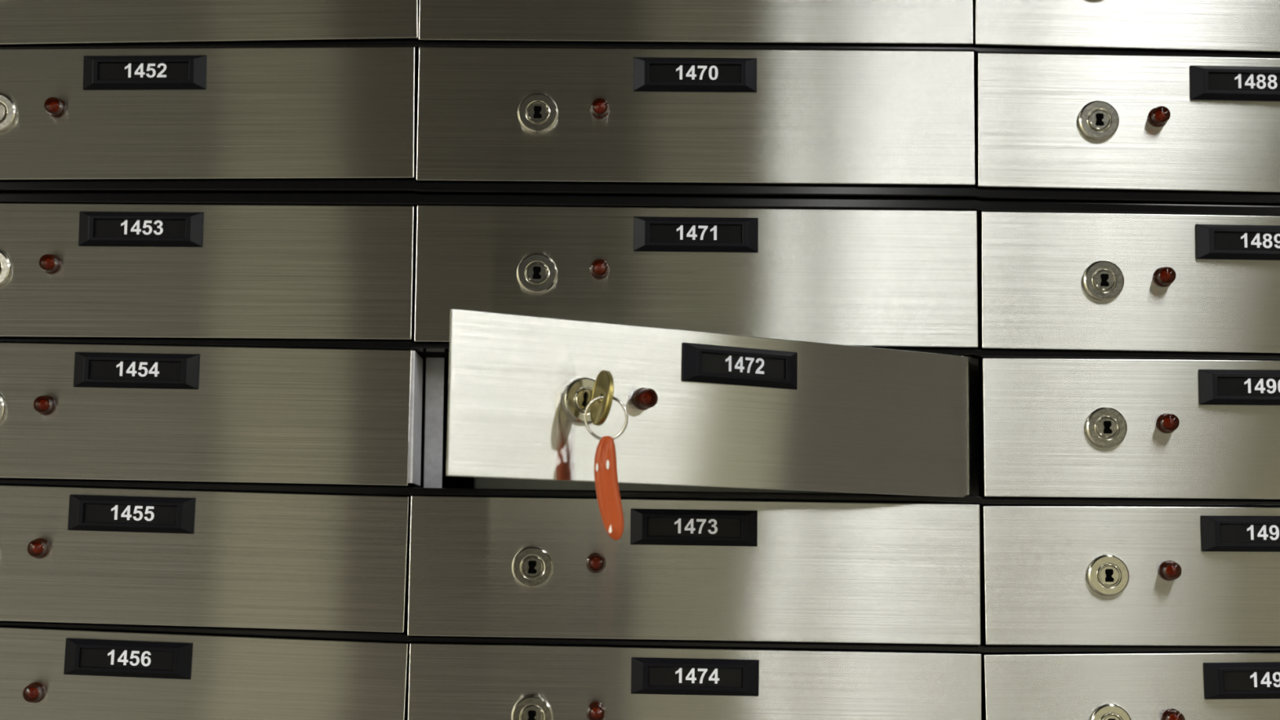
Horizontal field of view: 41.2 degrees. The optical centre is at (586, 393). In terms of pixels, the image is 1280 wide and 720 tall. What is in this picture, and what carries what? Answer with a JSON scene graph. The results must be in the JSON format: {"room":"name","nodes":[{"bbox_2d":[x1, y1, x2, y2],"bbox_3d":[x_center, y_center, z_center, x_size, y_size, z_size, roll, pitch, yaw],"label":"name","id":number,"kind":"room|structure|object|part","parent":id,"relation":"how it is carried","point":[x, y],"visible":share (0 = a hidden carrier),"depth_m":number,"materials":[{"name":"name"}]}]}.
{"room":"bank vault","nodes":[
{"label":"bank vault","id":0,"kind":"room"},
{"bbox_3d":[-0.084,1.122,-2.238,5.300,0.050,6.620,1,-5,1],"label":"floor","id":1,"kind":"structure","parent":0,"visible":0},
{"bbox_3d":[0.043,0.793,0.896,0.778,1.188,0.397,1,-5,1],"label":"trim","id":2,"kind":"structure","parent":1,"relation":"on","visible":0},
{"bbox_2d":[0,626,408,719],"bbox_3d":[-0.205,0.137,0.755,0.249,0.061,0.007,2,-5,1],"label":"box","id":3,"kind":"object","parent":2,"relation":"attached to","point":[46,673],"visible":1,"depth_m":0.76,"materials":[{"name":"metal"}]},
{"bbox_2d":[22,682,45,702],"bbox_3d":[-0.246,0.133,0.755,0.009,0.009,0.006,1,-5,1],"label":"lamp","id":4,"kind":"object","parent":3,"relation":"attached to","point":[33,692],"depth_m":0.75,"materials":[{"name":"red glass"}]},
{"bbox_3d":[-0.205,0.118,0.757,0.057,0.016,0.003,2,-5,1],"label":"number plate","id":5,"kind":"part","parent":3,"relation":"part of","materials":[{"name":"black plastic"}]},
{"bbox_2d":[0,484,408,632],"bbox_3d":[-0.205,0.073,0.761,0.249,0.061,0.007,2,-5,1],"label":"box","id":6,"kind":"object","parent":2,"relation":"attached to","point":[84,555],"visible":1,"depth_m":0.76,"materials":[{"name":"metal"}]},
{"bbox_2d":[26,537,49,558],"bbox_3d":[-0.246,0.070,0.761,0.009,0.009,0.006,1,-5,1],"label":"lamp","id":7,"kind":"object","parent":6,"relation":"attached to","point":[37,548],"depth_m":0.76,"materials":[{"name":"red plastic"}]},
{"bbox_3d":[-0.205,0.054,0.763,0.057,0.016,0.004,2,-5,1],"label":"number plate","id":8,"kind":"part","parent":6,"relation":"part of","materials":[{"name":"black plastic"}]},
{"bbox_2d":[0,342,412,485],"bbox_3d":[-0.204,0.008,0.767,0.249,0.062,0.007,1,-5,1],"label":"box","id":9,"kind":"object","parent":2,"relation":"attached to","point":[300,415],"visible":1,"depth_m":0.77,"materials":[{"name":"metal"}]},
{"bbox_2d":[33,395,55,415],"bbox_3d":[-0.245,0.005,0.767,0.009,0.009,0.006,1,-5,1],"label":"lamp","id":10,"kind":"object","parent":9,"relation":"attached to","point":[43,405],"depth_m":0.76,"materials":[{"name":"red"}]},
{"bbox_3d":[-0.204,-0.010,0.769,0.057,0.016,0.003,1,-5,1],"label":"number plate","id":11,"kind":"part","parent":9,"relation":"part of","materials":[{"name":"black plastic"}]},
{"bbox_2d":[0,203,413,339],"bbox_3d":[-0.204,-0.056,0.773,0.249,0.062,0.007,0,-5,1],"label":"box","id":12,"kind":"object","parent":2,"relation":"attached to","point":[67,269],"visible":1,"depth_m":0.78,"materials":[{"name":"metal"}]},
{"bbox_2d":[39,253,61,274],"bbox_3d":[-0.244,-0.059,0.773,0.009,0.009,0.006,1,-5,1],"label":"lamp","id":13,"kind":"object","parent":12,"relation":"attached to","point":[49,264],"depth_m":0.77,"materials":[{"name":"red plastic"}]},
{"bbox_3d":[-0.204,-0.075,0.775,0.057,0.016,0.003,0,-5,1],"label":"number plate","id":14,"kind":"part","parent":12,"relation":"part of","materials":[{"name":"black plastic"}]},
{"bbox_2d":[0,46,414,179],"bbox_3d":[-0.204,-0.129,0.780,0.249,0.062,0.007,0,-5,1],"label":"box","id":15,"kind":"object","parent":2,"relation":"attached to","point":[253,113],"visible":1,"depth_m":0.78,"materials":[{"name":"metal"}]},
{"bbox_2d":[44,97,66,118],"bbox_3d":[-0.244,-0.131,0.780,0.009,0.009,0.006,1,-5,1],"label":"lamp","id":16,"kind":"object","parent":15,"relation":"attached to","point":[54,107],"depth_m":0.78,"materials":[{"name":"red plastic"}]},
{"bbox_3d":[-0.204,-0.148,0.782,0.057,0.016,0.003,0,-5,1],"label":"number plate","id":17,"kind":"part","parent":15,"relation":"part of","materials":[{"name":"black plastic"}]},
{"bbox_2d":[0,0,417,44],"bbox_3d":[-0.203,-0.193,0.786,0.249,0.061,0.007,-1,-5,0],"label":"box","id":18,"kind":"object","parent":2,"relation":"attached to","point":[22,22],"visible":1,"depth_m":0.79,"materials":[{"name":"metal"}]},
{"bbox_2d":[0,40,1279,320],"bbox_3d":[0.053,-0.139,0.983,0.778,0.139,0.398,1,-5,1],"label":"cabinet frame","id":19,"kind":"object","parent":2,"relation":"on","point":[350,185],"visible":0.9,"depth_m":0.78,"materials":[{"name":"black metal"}]},
{"bbox_3d":[-0.335,-0.143,0.987,0.002,0.138,0.397,1,-5,1],"label":"panel","id":20,"kind":"part","parent":19,"relation":"part of","materials":[{"name":"silver metal"}]},
{"bbox_3d":[0.050,-0.092,0.785,0.768,0.009,0.014,1,-5,1],"label":"rail","id":21,"kind":"part","parent":19,"relation":"part of","materials":[{"name":"black metal"}]},
{"bbox_3d":[0.051,-0.158,0.791,0.768,0.007,0.014,1,-5,1],"label":"rail","id":22,"kind":"part","parent":19,"relation":"part of","materials":[{"name":"black metal"}]},
{"bbox_3d":[0.054,-0.121,1.180,0.773,0.138,0.002,1,-5,1],"label":"panel","id":23,"kind":"part","parent":19,"relation":"part of","materials":[{"name":"silver metal"}]},
{"bbox_3d":[0.440,-0.136,0.979,0.002,0.138,0.397,1,-5,1],"label":"panel","id":24,"kind":"part","parent":19,"relation":"part of","materials":[{"name":"black metal"}]},
{"bbox_2d":[0,192,1279,719],"bbox_3d":[0.051,0.065,0.963,0.778,0.275,0.399,1,-5,1],"label":"cabinet frame","id":25,"kind":"object","parent":2,"relation":"on","point":[429,385],"visible":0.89,"depth_m":0.77,"materials":[{"name":"black metal"}]},
{"bbox_3d":[-0.337,0.062,0.968,0.002,0.273,0.397,1,-5,1],"label":"panel","id":26,"kind":"part","parent":25,"relation":"part of","materials":[{"name":"silver metal"}]},
{"bbox_3d":[0.048,0.110,0.766,0.768,0.010,0.014,1,-5,1],"label":"rail","id":27,"kind":"part","parent":25,"relation":"part of","materials":[{"name":"metal"}]},
{"bbox_3d":[0.048,0.046,0.772,0.768,0.008,0.014,1,-5,1],"label":"rail","id":28,"kind":"part","parent":25,"relation":"part of","materials":[{"name":"metal"}]},
{"bbox_3d":[0.049,-0.019,0.778,0.768,0.005,0.014,1,-5,1],"label":"rail","id":29,"kind":"part","parent":25,"relation":"part of","materials":[{"name":"metal"}]},
{"bbox_3d":[0.050,-0.086,0.785,0.768,0.008,0.014,1,-5,1],"label":"rail","id":30,"kind":"part","parent":25,"relation":"part of","materials":[{"name":"black metal"}]},
{"bbox_3d":[0.052,0.084,1.161,0.773,0.273,0.002,1,-5,1],"label":"panel","id":31,"kind":"part","parent":25,"relation":"part of","materials":[{"name":"black"}]},
{"bbox_3d":[0.438,0.070,0.960,0.002,0.273,0.397,1,-5,1],"label":"panel","id":32,"kind":"part","parent":25,"relation":"part of","materials":[{"name":"silver metal"}]},
{"bbox_2d":[473,477,864,493],"bbox_3d":[0.058,0.036,0.970,0.222,0.056,0.310,1,-5,1],"label":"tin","id":33,"kind":"object","parent":2,"relation":"on","point":[478,482],"visible":0.02,"depth_m":0.81,"materials":[{"name":"black metal"}]},
{"bbox_2d":[407,495,980,644],"bbox_3d":[0.048,0.079,0.758,0.255,0.062,0.007,1,-6,1],"label":"box","id":34,"kind":"object","parent":2,"relation":"attached to","point":[847,572],"visible":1,"depth_m":0.76,"materials":[{"name":"metal"}]},
{"bbox_2d":[586,552,606,573],"bbox_3d":[0.004,0.076,0.761,0.009,0.009,0.001,1,-5,1],"label":"lamp","id":35,"kind":"object","parent":34,"relation":"attached to","point":[596,562],"depth_m":0.76,"materials":[{"name":"red plastic"}]},
{"bbox_3d":[0.048,0.060,0.761,0.057,0.016,0.004,1,-6,1],"label":"number plate","id":36,"kind":"part","parent":34,"relation":"part of","materials":[{"name":"black plastic"}]},
{"bbox_2d":[407,643,981,719],"bbox_3d":[0.048,0.145,0.752,0.255,0.063,0.008,1,-5,1],"label":"box","id":37,"kind":"object","parent":2,"relation":"attached to","point":[447,682],"visible":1,"depth_m":0.76,"materials":[{"name":"metal"}]},
{"bbox_2d":[586,702,606,719],"bbox_3d":[0.004,0.142,0.754,0.009,0.009,0.001,1,-5,0],"label":"lamp","id":38,"kind":"object","parent":37,"relation":"attached to","point":[594,710],"depth_m":0.75,"materials":[{"name":"red glass"}]},
{"bbox_3d":[0.048,0.126,0.754,0.057,0.016,0.004,1,-5,1],"label":"number plate","id":39,"kind":"part","parent":37,"relation":"part of","materials":[{"name":"black plastic"}]},
{"bbox_2d":[413,204,977,347],"bbox_3d":[0.050,-0.054,0.770,0.255,0.063,0.007,1,-5,1],"label":"box","id":40,"kind":"object","parent":2,"relation":"attached to","point":[855,277],"visible":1,"depth_m":0.77,"materials":[{"name":"metal"}]},
{"bbox_2d":[589,258,609,279],"bbox_3d":[0.006,-0.057,0.770,0.009,0.009,0.006,1,-5,1],"label":"lamp","id":41,"kind":"object","parent":40,"relation":"attached to","point":[599,268],"depth_m":0.77,"materials":[{"name":"red plastic"}]},
{"bbox_3d":[0.050,-0.072,0.773,0.057,0.016,0.003,1,-5,1],"label":"number plate","id":42,"kind":"part","parent":40,"relation":"part of","materials":[{"name":"black plastic"}]},
{"bbox_2d":[416,47,975,185],"bbox_3d":[0.050,-0.128,0.777,0.255,0.062,0.007,1,-5,1],"label":"box","id":43,"kind":"object","parent":2,"relation":"attached to","point":[837,117],"visible":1,"depth_m":0.78,"materials":[{"name":"metal"}]},
{"bbox_2d":[590,97,609,119],"bbox_3d":[0.006,-0.131,0.777,0.009,0.009,0.006,1,-5,1],"label":"lamp","id":44,"kind":"object","parent":43,"relation":"attached to","point":[599,107],"depth_m":0.77,"materials":[{"name":"red plastic"}]},
{"bbox_3d":[0.050,-0.146,0.780,0.057,0.016,0.003,1,-5,1],"label":"number plate","id":45,"kind":"part","parent":43,"relation":"part of","materials":[{"name":"black plastic"}]},
{"bbox_2d":[418,0,973,44],"bbox_3d":[0.050,-0.193,0.783,0.255,0.063,0.007,1,-5,1],"label":"box","id":46,"kind":"object","parent":2,"relation":"attached to","point":[766,21],"visible":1,"depth_m":0.78,"materials":[{"name":"metal"}]},
{"bbox_2d":[446,309,979,497],"bbox_3d":[0.064,0.007,0.709,0.261,0.064,0.007,4,-6,-28],"label":"box","id":47,"kind":"object","parent":2,"relation":"attached to","point":[704,409],"visible":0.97,"depth_m":0.70,"materials":[{"name":"metal"}]},
{"bbox_2d":[584,369,613,426],"bbox_3d":[0.005,0.002,0.666,0.005,0.022,0.021,3,-6,-27],"label":"key","id":48,"kind":"object","parent":47,"relation":"in","point":[603,385],"visible":1,"depth_m":0.66,"materials":[{"name":"gold metal"}]},
{"bbox_2d":[583,395,628,439],"bbox_3d":[0.007,0.010,0.662,0.018,0.018,0.003,-1,-6,15],"label":"ring","id":49,"kind":"object","parent":48,"relation":"hanging from","point":[595,399],"visible":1,"depth_m":0.66,"materials":[{"name":"silver metal"}]},
{"bbox_2d":[594,435,623,540],"bbox_3d":[0.009,0.037,0.659,0.012,0.040,0.006,1,-5,1],"label":"tag","id":50,"kind":"object","parent":49,"relation":"hanging from","point":[606,478],"visible":1,"depth_m":0.66,"materials":[{"name":"orange plastic"}]},
{"bbox_2d":[632,387,657,410],"bbox_3d":[0.024,0.002,0.688,0.010,0.009,0.009,1,-5,1],"label":"lamp","id":51,"kind":"object","parent":47,"relation":"attached to","point":[643,398],"depth_m":0.69,"materials":[{"name":"red plastic"}]},
{"bbox_3d":[0.065,-0.011,0.712,0.057,0.016,0.003,4,-6,-28],"label":"number plate","id":52,"kind":"part","parent":47,"relation":"part of","materials":[{"name":"black plastic"}]},
{"bbox_2d":[974,0,1279,52],"bbox_3d":[0.307,-0.188,0.781,0.255,0.062,0.007,2,-5,1],"label":"box","id":53,"kind":"object","parent":2,"relation":"attached to","point":[1233,25],"visible":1,"depth_m":0.78,"materials":[{"name":"metal"}]},
{"bbox_2d":[977,53,1279,192],"bbox_3d":[0.307,-0.123,0.775,0.255,0.062,0.007,1,-5,1],"label":"box","id":54,"kind":"object","parent":2,"relation":"attached to","point":[1137,122],"visible":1,"depth_m":0.78,"materials":[{"name":"metal"}]},
{"bbox_2d":[1147,106,1170,127],"bbox_3d":[0.261,-0.126,0.775,0.009,0.009,0.006,1,-5,1],"label":"lamp","id":55,"kind":"object","parent":54,"relation":"attached to","point":[1157,116],"depth_m":0.77,"materials":[{"name":"red plastic"}]},
{"bbox_3d":[0.305,-0.142,0.777,0.057,0.016,0.003,1,-5,0],"label":"number plate","id":56,"kind":"part","parent":54,"relation":"part of","materials":[{"name":"black plastic"}]},
{"bbox_2d":[981,211,1279,353],"bbox_3d":[0.307,-0.050,0.768,0.255,0.063,0.007,1,-5,1],"label":"box","id":57,"kind":"object","parent":2,"relation":"attached to","point":[1050,280],"visible":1,"depth_m":0.77,"materials":[{"name":"metal"}]},
{"bbox_2d":[1153,266,1176,287],"bbox_3d":[0.261,-0.053,0.768,0.009,0.009,0.006,1,-5,1],"label":"lamp","id":58,"kind":"object","parent":57,"relation":"attached to","point":[1163,277],"depth_m":0.77,"materials":[{"name":"red"}]},
{"bbox_3d":[0.305,-0.069,0.770,0.057,0.016,0.003,1,-5,1],"label":"number plate","id":59,"kind":"part","parent":57,"relation":"part of","materials":[{"name":"black plastic"}]},
{"bbox_2d":[982,506,1279,646],"bbox_3d":[0.305,0.081,0.756,0.255,0.062,0.007,0,-5,0],"label":"box","id":60,"kind":"object","parent":2,"relation":"attached to","point":[1081,575],"visible":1,"depth_m":0.76,"materials":[{"name":"metal"}]},
{"bbox_2d":[1158,560,1182,581],"bbox_3d":[0.260,0.079,0.755,0.009,0.009,0.006,1,-5,1],"label":"lamp","id":61,"kind":"object","parent":60,"relation":"attached to","point":[1168,570],"depth_m":0.75,"materials":[{"name":"red plastic"}]},
{"bbox_3d":[0.303,0.063,0.758,0.057,0.016,0.003,0,-5,0],"label":"number plate","id":62,"kind":"part","parent":60,"relation":"part of","materials":[{"name":"black plastic"}]},
{"bbox_2d":[982,358,1279,499],"bbox_3d":[0.306,0.016,0.762,0.255,0.063,0.008,0,-6,1],"label":"box","id":63,"kind":"object","parent":2,"relation":"attached to","point":[1053,427],"visible":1,"depth_m":0.76,"materials":[{"name":"metal"}]},
{"bbox_2d":[1156,413,1179,433],"bbox_3d":[0.261,0.013,0.762,0.009,0.009,0.006,1,-5,1],"label":"lamp","id":64,"kind":"object","parent":63,"relation":"attached to","point":[1166,423],"depth_m":0.76,"materials":[{"name":"red plastic"}]},
{"bbox_3d":[0.304,-0.003,0.764,0.057,0.016,0.003,0,-5,1],"label":"number plate","id":65,"kind":"part","parent":63,"relation":"part of","materials":[{"name":"black plastic"}]},
{"bbox_2d":[983,652,1279,719],"bbox_3d":[0.305,0.146,0.750,0.255,0.062,0.007,-1,-5,0],"label":"box","id":66,"kind":"object","parent":2,"relation":"attached to","point":[1241,686],"visible":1,"depth_m":0.75,"materials":[{"name":"metal"}]},
{"bbox_2d":[1161,708,1185,719],"bbox_3d":[0.259,0.144,0.750,0.009,0.009,0.006,1,-5,1],"label":"lamp","id":67,"kind":"object","parent":66,"relation":"attached to","point":[1166,713],"depth_m":0.75,"materials":[{"name":"red glass"}]},
{"bbox_3d":[0.302,0.127,0.752,0.057,0.016,0.003,-1,-5,0],"label":"number plate","id":68,"kind":"part","parent":66,"relation":"part of","materials":[{"name":"black plastic"}]},
{"bbox_3d":[-1.516,0.165,0.978,2.352,2.420,0.420,1,-5,1],"label":"wall","id":69,"kind":"structure","parent":0,"visible":0},
{"bbox_2d":[32,0,1279,123],"bbox_3d":[0.058,-0.617,1.028,0.778,0.820,0.397,1,-5,1],"label":"trim","id":70,"kind":"structure","parent":69,"relation":"attached to","point":[416,58],"depth_m":1.01,"materials":[{"name":"black metal"}]}
]}

